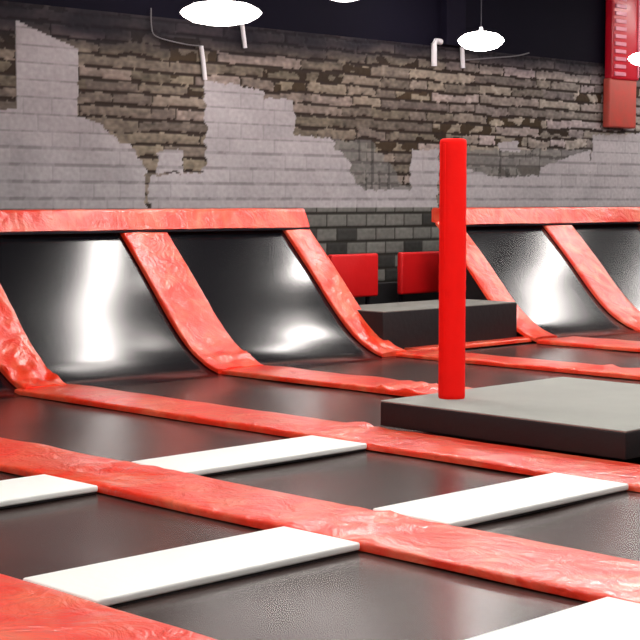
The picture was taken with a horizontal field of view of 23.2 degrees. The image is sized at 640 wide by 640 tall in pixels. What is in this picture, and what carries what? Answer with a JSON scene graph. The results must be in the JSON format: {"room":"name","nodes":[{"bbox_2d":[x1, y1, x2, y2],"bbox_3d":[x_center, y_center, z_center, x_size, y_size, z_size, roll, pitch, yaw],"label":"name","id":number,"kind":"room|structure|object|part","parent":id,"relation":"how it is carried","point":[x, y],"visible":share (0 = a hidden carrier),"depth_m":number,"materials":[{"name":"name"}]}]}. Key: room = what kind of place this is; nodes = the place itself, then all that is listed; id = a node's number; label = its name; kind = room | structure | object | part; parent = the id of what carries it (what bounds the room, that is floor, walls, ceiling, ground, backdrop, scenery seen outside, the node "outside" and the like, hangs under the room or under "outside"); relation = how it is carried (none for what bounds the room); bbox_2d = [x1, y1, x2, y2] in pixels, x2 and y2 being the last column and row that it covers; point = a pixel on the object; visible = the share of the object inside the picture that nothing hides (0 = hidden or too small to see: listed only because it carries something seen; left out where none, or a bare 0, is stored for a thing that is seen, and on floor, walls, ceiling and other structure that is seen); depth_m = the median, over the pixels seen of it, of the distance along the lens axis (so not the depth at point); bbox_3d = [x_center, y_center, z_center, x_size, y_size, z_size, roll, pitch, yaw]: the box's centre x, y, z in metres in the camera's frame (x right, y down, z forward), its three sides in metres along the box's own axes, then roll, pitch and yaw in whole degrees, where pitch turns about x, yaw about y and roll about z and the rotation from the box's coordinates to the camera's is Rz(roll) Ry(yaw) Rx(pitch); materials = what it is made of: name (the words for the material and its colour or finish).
{"room":"indoor trampoline park","nodes":[
{"label":"indoor trampoline park","id":0,"kind":"room"},
{"bbox_2d":[0,0,639,282],"bbox_3d":[-1.329,-2.877,20.503,33.000,6.275,0.203,-4,6,-44],"label":"wall","id":1,"kind":"structure","parent":0,"point":[98,110],"depth_m":21.64,"materials":[{"name":"brick"}]},
{"bbox_2d":[150,8,201,45],"bbox_3d":[-1.817,-3.702,19.754,0.837,0.423,0.016,-4,6,-44],"label":"cable","id":2,"kind":"object","parent":1,"relation":"attached to","point":[150,8],"visible":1,"depth_m":19.58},
{"bbox_2d":[199,46,206,79],"bbox_3d":[-1.506,-3.310,20.088,0.123,0.439,0.057,-4,6,-44],"label":"conduit","id":3,"kind":"object","parent":1,"relation":"attached to","point":[201,48],"visible":1,"depth_m":20.07,"materials":[{"name":"white paint"}]},
{"bbox_2d":[240,24,246,47],"bbox_3d":[-1.008,-3.740,20.545,0.110,0.319,0.057,-4,6,-44],"label":"conduit","id":4,"kind":"object","parent":1,"relation":"attached to","point":[242,27],"visible":0.92,"depth_m":20.52,"materials":[{"name":"white paint"}]},
{"bbox_2d":[431,38,442,65],"bbox_3d":[1.734,-3.984,23.217,0.204,0.410,0.090,-4,6,-44],"label":"conduit","id":5,"kind":"object","parent":1,"relation":"attached to","point":[436,41],"visible":1,"depth_m":23.15,"materials":[{"name":"white paint"}]},
{"bbox_2d":[441,0,465,46],"bbox_3d":[2.002,-5.179,23.381,0.435,2.120,0.130,-4,6,-44],"label":"trim column","id":6,"kind":"structure","parent":1,"relation":"attached to","point":[453,12],"depth_m":23.34,"materials":[{"name":"paint"}]},
{"bbox_2d":[460,47,464,67],"bbox_3d":[2.159,-3.984,23.633,0.096,0.334,0.067,-4,6,-44],"label":"conduit","id":7,"kind":"object","parent":1,"relation":"attached to","point":[462,52],"visible":0.94,"depth_m":23.61,"materials":[{"name":"white paint"}]},
{"bbox_2d":[466,52,528,60],"bbox_3d":[2.767,-4.092,24.222,1.540,0.226,0.020,-4,6,-44],"label":"cable","id":8,"kind":"object","parent":1,"relation":"attached to","point":[528,52],"visible":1,"depth_m":24.19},
{"bbox_2d":[354,282,438,304],"bbox_3d":[0.702,-0.161,21.582,3.280,0.695,0.100,-4,6,-44],"label":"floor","id":9,"kind":"structure","parent":0,"point":[387,291],"depth_m":21.78,"materials":[{"name":"black"}]},
{"bbox_2d":[465,342,536,350],"bbox_3d":[5.593,0.888,13.694,33.400,0.200,20.000,-4,6,-44],"label":"floor","id":10,"kind":"structure","parent":0,"point":[526,343],"depth_m":19.66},
{"bbox_2d":[0,471,23,480],"bbox_3d":[-3.621,1.010,10.743,2.364,0.036,4.112,-4,6,-44],"label":"trampoline","id":11,"kind":"object","parent":10,"relation":"on","point":[3,475],"visible":0.05,"depth_m":10.29,"materials":[{"name":"fabric"}]},
{"bbox_2d":[0,474,97,508],"bbox_3d":[-2.172,1.078,9.274,1.675,0.053,0.580,-4,6,-44],"label":"pad","id":12,"kind":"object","parent":10,"relation":"on","point":[15,492],"depth_m":9.54,"materials":[{"name":"plastic"}]},
{"bbox_2d":[0,574,216,639],"bbox_3d":[-1.705,1.239,7.092,0.711,0.064,12.360,-4,6,-44],"label":"pad","id":13,"kind":"object","parent":10,"relation":"on","point":[28,610],"visible":1,"depth_m":6.53,"materials":[{"name":"red plastic"}]},
{"bbox_2d":[0,493,261,579],"bbox_3d":[-1.387,1.182,8.466,2.364,0.036,2.244,-4,6,-44],"label":"trampoline","id":14,"kind":"object","parent":10,"relation":"on","point":[62,534],"visible":0.48,"depth_m":8.59,"materials":[{"name":"fabric"}]},
{"bbox_2d":[0,396,288,461],"bbox_3d":[-1.916,0.884,12.406,2.374,0.039,4.112,-4,6,-44],"label":"trampoline","id":15,"kind":"object","parent":10,"relation":"on","point":[89,430],"visible":0.56,"depth_m":12.30,"materials":[{"name":"fabric"}]},
{"bbox_2d":[23,526,359,607],"bbox_3d":[-0.591,1.200,7.663,1.675,0.053,0.580,-4,6,-44],"label":"pad","id":16,"kind":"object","parent":10,"relation":"on","point":[123,581],"depth_m":7.55,"materials":[{"name":"plastic"}]},
{"bbox_2d":[132,435,366,475],"bbox_3d":[-0.469,0.952,10.935,1.710,0.053,0.580,-4,6,-44],"label":"pad","id":17,"kind":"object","parent":10,"relation":"on","point":[257,455],"depth_m":10.83,"materials":[{"name":"plastic"}]},
{"bbox_2d":[108,375,428,432],"bbox_3d":[-0.172,0.754,14.108,2.474,0.038,4.112,-4,6,-44],"label":"trampoline","id":18,"kind":"object","parent":10,"relation":"on","point":[325,403],"visible":0.4,"depth_m":14.49,"materials":[{"name":"fabric"}]},
{"bbox_2d":[0,437,639,603],"bbox_3d":[-0.006,1.099,8.749,0.700,0.090,12.361,-4,6,-44],"label":"pad","id":19,"kind":"object","parent":10,"relation":"on","point":[567,572],"visible":0.93,"depth_m":8.43,"materials":[{"name":"red plastic"}]},
{"bbox_2d":[14,384,639,492],"bbox_3d":[1.703,0.976,10.416,0.675,0.083,12.360,-4,6,-44],"label":"pad","id":20,"kind":"object","parent":10,"relation":"on","point":[531,462],"visible":0.98,"depth_m":11.76,"materials":[{"name":"red plastic"}]},
{"bbox_2d":[221,365,471,396],"bbox_3d":[2.434,0.757,13.222,0.673,0.094,9.360,-4,6,-44],"label":"pad","id":21,"kind":"object","parent":10,"relation":"on","point":[372,384],"visible":0.59,"depth_m":15.34,"materials":[{"name":"red plastic"}]},
{"bbox_2d":[381,377,639,459],"bbox_3d":[2.103,0.725,12.165,2.345,0.201,2.280,-4,6,-44],"label":"platform","id":22,"kind":"object","parent":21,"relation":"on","point":[600,418],"visible":1,"depth_m":11.61,"materials":[{"name":"grey carpet"}]},
{"bbox_2d":[438,138,466,399],"bbox_3d":[1.037,-0.399,12.215,0.216,2.032,0.216,-4,6,-44],"label":"post","id":23,"kind":"object","parent":22,"relation":"on","point":[453,151],"visible":1,"depth_m":12.13,"materials":[{"name":"plastic"}]},
{"bbox_2d":[112,551,587,639],"bbox_3d":[0.145,1.302,6.906,2.364,0.039,2.104,-4,6,-44],"label":"trampoline","id":24,"kind":"object","parent":10,"relation":"on","point":[360,595],"visible":0.51,"depth_m":7.02,"materials":[{"name":"fabric"}]},
{"bbox_2d":[328,253,377,304],"bbox_3d":[0.418,-0.320,20.843,0.900,1.125,0.160,-4,6,-44],"label":"barrier","id":25,"kind":"object","parent":10,"relation":"on","point":[359,272],"visible":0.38,"depth_m":20.82,"materials":[{"name":"plastic"}]},
{"bbox_3d":[0.642,-0.291,21.117,0.050,1.025,0.045,-4,6,-44],"label":"leg","id":26,"kind":"part","parent":25,"relation":"part of","materials":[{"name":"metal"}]},
{"bbox_2d":[204,450,533,509],"bbox_3d":[0.318,1.058,10.130,2.374,0.038,2.244,-4,6,-44],"label":"trampoline","id":27,"kind":"object","parent":10,"relation":"on","point":[367,479],"visible":0.42,"depth_m":10.26,"materials":[{"name":"fabric"}]},
{"bbox_2d":[397,251,438,301],"bbox_3d":[1.529,-0.402,21.927,1.290,1.125,0.160,-4,6,-44],"label":"barrier","id":28,"kind":"object","parent":10,"relation":"on","point":[418,272],"visible":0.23,"depth_m":21.63,"materials":[{"name":"plastic"}]},
{"bbox_3d":[1.113,-0.326,21.578,0.050,1.025,0.045,-4,6,-44],"label":"leg","id":29,"kind":"part","parent":28,"relation":"part of","materials":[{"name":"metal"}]},
{"bbox_2d":[358,299,516,348],"bbox_3d":[1.288,0.070,19.636,2.520,0.530,1.020,-4,6,-44],"label":"step","id":30,"kind":"structure","parent":10,"relation":"on","point":[414,323],"depth_m":19.08,"materials":[{"name":"black plastic"}]},
{"bbox_2d":[404,337,531,349],"bbox_3d":[1.851,0.305,19.378,2.200,0.061,0.248,-4,6,-44],"label":"pad","id":31,"kind":"object","parent":10,"relation":"on","point":[513,340],"visible":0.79,"depth_m":19.50,"materials":[{"name":"red plastic"}]},
{"bbox_2d":[300,358,639,387],"bbox_3d":[2.438,0.679,15.077,2.584,0.037,6.372,-4,6,-44],"label":"trampoline","id":32,"kind":"object","parent":10,"relation":"on","point":[476,376],"visible":0.38,"depth_m":16.53,"materials":[{"name":"fabric"}]},
{"bbox_2d":[373,472,628,527],"bbox_3d":[1.112,1.074,9.325,1.710,0.053,0.580,-4,6,-44],"label":"pad","id":33,"kind":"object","parent":10,"relation":"on","point":[501,501],"depth_m":9.22,"materials":[{"name":"plastic"}]},
{"bbox_2d":[466,268,536,342],"bbox_3d":[4.026,-0.618,22.320,4.950,1.494,1.828,-4,6,-44],"label":"platform","id":34,"kind":"object","parent":10,"relation":"on","point":[473,291],"visible":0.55,"depth_m":20.82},
{"bbox_2d":[435,222,556,341],"bbox_3d":[2.324,-0.540,20.691,0.470,1.524,1.734,-4,6,-44],"label":"pad","id":35,"kind":"object","parent":34,"relation":"on","point":[481,271],"visible":0.61,"depth_m":20.68,"materials":[{"name":"red plastic"}]},
{"bbox_2d":[432,207,639,226],"bbox_3d":[3.532,-1.534,23.015,5.390,0.267,0.262,-4,6,-44],"label":"rail","id":36,"kind":"object","parent":34,"relation":"on","point":[475,216],"visible":0.86,"depth_m":22.69,"materials":[{"name":"red plastic"}]},
{"bbox_2d":[466,224,639,337],"bbox_3d":[3.197,-0.566,21.503,2.364,1.515,1.825,-4,6,-44],"label":"trampoline","id":37,"kind":"object","parent":34,"relation":"on","point":[528,262],"visible":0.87,"depth_m":21.59,"materials":[{"name":"fabric"}]},
{"bbox_2d":[543,225,639,329],"bbox_3d":[4.029,-0.667,22.356,0.646,1.524,1.733,-4,6,-44],"label":"pad","id":38,"kind":"object","parent":34,"relation":"on","point":[586,264],"visible":1,"depth_m":22.38,"materials":[{"name":"red plastic"}]},
{"bbox_2d":[572,224,639,310],"bbox_3d":[4.923,-0.695,23.187,2.434,1.515,1.825,-4,6,-44],"label":"trampoline","id":39,"kind":"object","parent":34,"relation":"on","point":[616,247],"visible":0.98,"depth_m":23.29,"materials":[{"name":"fabric"}]},
{"bbox_2d":[396,349,639,379],"bbox_3d":[4.315,0.624,15.057,0.595,0.082,9.361,-4,6,-44],"label":"pad","id":40,"kind":"object","parent":10,"relation":"on","point":[609,370],"visible":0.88,"depth_m":16.83,"materials":[{"name":"red plastic"}]},
{"bbox_2d":[423,432,639,464],"bbox_3d":[2.062,0.927,11.831,2.474,0.035,2.244,-4,6,-44],"label":"trampoline","id":41,"kind":"object","parent":10,"relation":"on","point":[633,460],"visible":0.05,"depth_m":11.47,"materials":[{"name":"fabric"}]},
{"bbox_2d":[465,344,639,367],"bbox_3d":[4.296,0.542,16.890,2.584,0.035,6.372,-4,6,-44],"label":"trampoline","id":42,"kind":"object","parent":10,"relation":"on","point":[623,359],"visible":0.52,"depth_m":18.51,"materials":[{"name":"fabric"}]},
{"bbox_2d":[466,597,639,639],"bbox_3d":[0.891,1.315,6.152,1.675,0.053,0.600,-4,6,-44],"label":"pad","id":43,"kind":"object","parent":10,"relation":"on","point":[607,618],"depth_m":6.46,"materials":[{"name":"plastic"}]},
{"bbox_2d":[468,491,639,560],"bbox_3d":[1.849,1.173,8.569,2.374,0.033,2.104,-4,6,-44],"label":"trampoline","id":44,"kind":"object","parent":10,"relation":"on","point":[607,525],"visible":0.34,"depth_m":8.72,"materials":[{"name":"fabric"}]},
{"bbox_2d":[537,336,639,351],"bbox_3d":[6.234,0.499,16.790,0.808,0.067,9.160,-4,6,-44],"label":"pad","id":45,"kind":"object","parent":10,"relation":"on","point":[573,341],"visible":1,"depth_m":19.38,"materials":[{"name":"red plastic"}]},
{"bbox_2d":[597,333,639,340],"bbox_3d":[6.076,0.410,18.627,2.364,0.040,6.372,-4,6,-44],"label":"trampoline","id":46,"kind":"object","parent":10,"relation":"on","point":[632,337],"visible":0.27,"depth_m":20.77,"materials":[{"name":"fabric"}]},
{"bbox_3d":[-2.232,-0.153,16.215,7.360,1.494,1.828,-4,6,-44],"label":"platform","id":47,"kind":"object","parent":10,"relation":"on","visible":0},
{"bbox_2d":[0,372,23,398],"bbox_3d":[-4.004,-0.032,14.477,2.374,1.515,1.825,-4,6,-44],"label":"trampoline","id":48,"kind":"object","parent":47,"relation":"on","point":[7,389],"visible":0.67,"depth_m":14.63,"materials":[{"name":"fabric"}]},
{"bbox_2d":[0,284,67,388],"bbox_3d":[-3.179,-0.133,15.323,0.514,1.527,1.735,-4,6,-44],"label":"pad","id":49,"kind":"object","parent":47,"relation":"on","point":[21,365],"visible":0.98,"depth_m":15.10,"materials":[{"name":"red plastic"}]},
{"bbox_2d":[0,232,227,387],"bbox_3d":[-2.260,-0.161,16.178,2.474,1.515,1.825,-4,6,-44],"label":"trampoline","id":50,"kind":"object","parent":47,"relation":"on","point":[84,303],"visible":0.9,"depth_m":16.23,"materials":[{"name":"fabric"}]},
{"bbox_2d":[0,208,309,234],"bbox_3d":[-2.955,-1.054,16.686,7.680,0.270,0.262,-4,6,-44],"label":"padding","id":51,"kind":"object","parent":47,"relation":"on","point":[31,221],"visible":1,"depth_m":17.57,"materials":[{"name":"red plastic"}]},
{"bbox_2d":[120,230,263,373],"bbox_3d":[-1.431,-0.263,17.029,0.644,1.527,1.734,-4,6,-44],"label":"pad","id":52,"kind":"object","parent":47,"relation":"on","point":[173,284],"visible":0.99,"depth_m":17.03,"materials":[{"name":"red plastic"}]},
{"bbox_2d":[167,229,402,367],"bbox_3d":[-0.517,-0.291,17.879,2.372,1.515,1.825,-4,6,-44],"label":"trampoline","id":53,"kind":"object","parent":47,"relation":"on","point":[257,285],"visible":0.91,"depth_m":17.96,"materials":[{"name":"fabric"}]},
{"bbox_2d":[283,229,405,356],"bbox_3d":[0.264,-0.388,18.683,0.430,1.525,1.734,-4,6,-44],"label":"pad","id":54,"kind":"object","parent":47,"relation":"on","point":[323,271],"visible":0.99,"depth_m":18.71,"materials":[{"name":"red plastic"}]},
{"bbox_3d":[5.593,-5.568,13.203,33.400,0.200,20.000,-4,6,-44],"label":"ceiling","id":55,"kind":"structure","parent":0,"visible":0},
{"bbox_2d":[180,0,261,25],"bbox_3d":[-1.181,-4.691,18.520,0.980,2.355,0.980,-4,6,-44],"label":"pendant lamp","id":56,"kind":"object","parent":55,"relation":"hanging from","point":[214,12],"visible":1,"depth_m":18.27,"materials":[{"name":"white"}]},
{"bbox_2d":[333,0,355,1],"bbox_3d":[0.286,-4.782,18.157,0.520,2.120,0.520,-4,6,-44],"label":"pendant lamp","id":57,"kind":"object","parent":55,"relation":"hanging from","point":[333,0],"visible":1,"depth_m":18.22,"materials":[{"name":"white"}]},
{"bbox_2d":[458,0,503,50],"bbox_3d":[2.082,-4.736,20.091,0.600,2.505,0.600,-4,6,-44],"label":"pendant lamp","id":58,"kind":"object","parent":55,"relation":"hanging from","point":[481,40],"visible":1,"depth_m":19.98,"materials":[{"name":"white"}]},
{"bbox_2d":[603,0,639,128],"bbox_3d":[5.110,-4.860,26.361,0.827,3.209,0.205,-4,6,-44],"label":"banner","id":59,"kind":"object","parent":55,"relation":"hanging from","point":[622,22],"visible":1,"depth_m":26.26,"materials":[{"name":"red fabric"}]},
{"bbox_2d":[628,52,639,65],"bbox_3d":[4.681,-4.913,22.390,0.480,2.500,0.480,-4,6,-44],"label":"pendant lamp","id":60,"kind":"object","parent":55,"relation":"hanging from","point":[634,58],"visible":1,"depth_m":22.36,"materials":[{"name":"white"}]}
]}

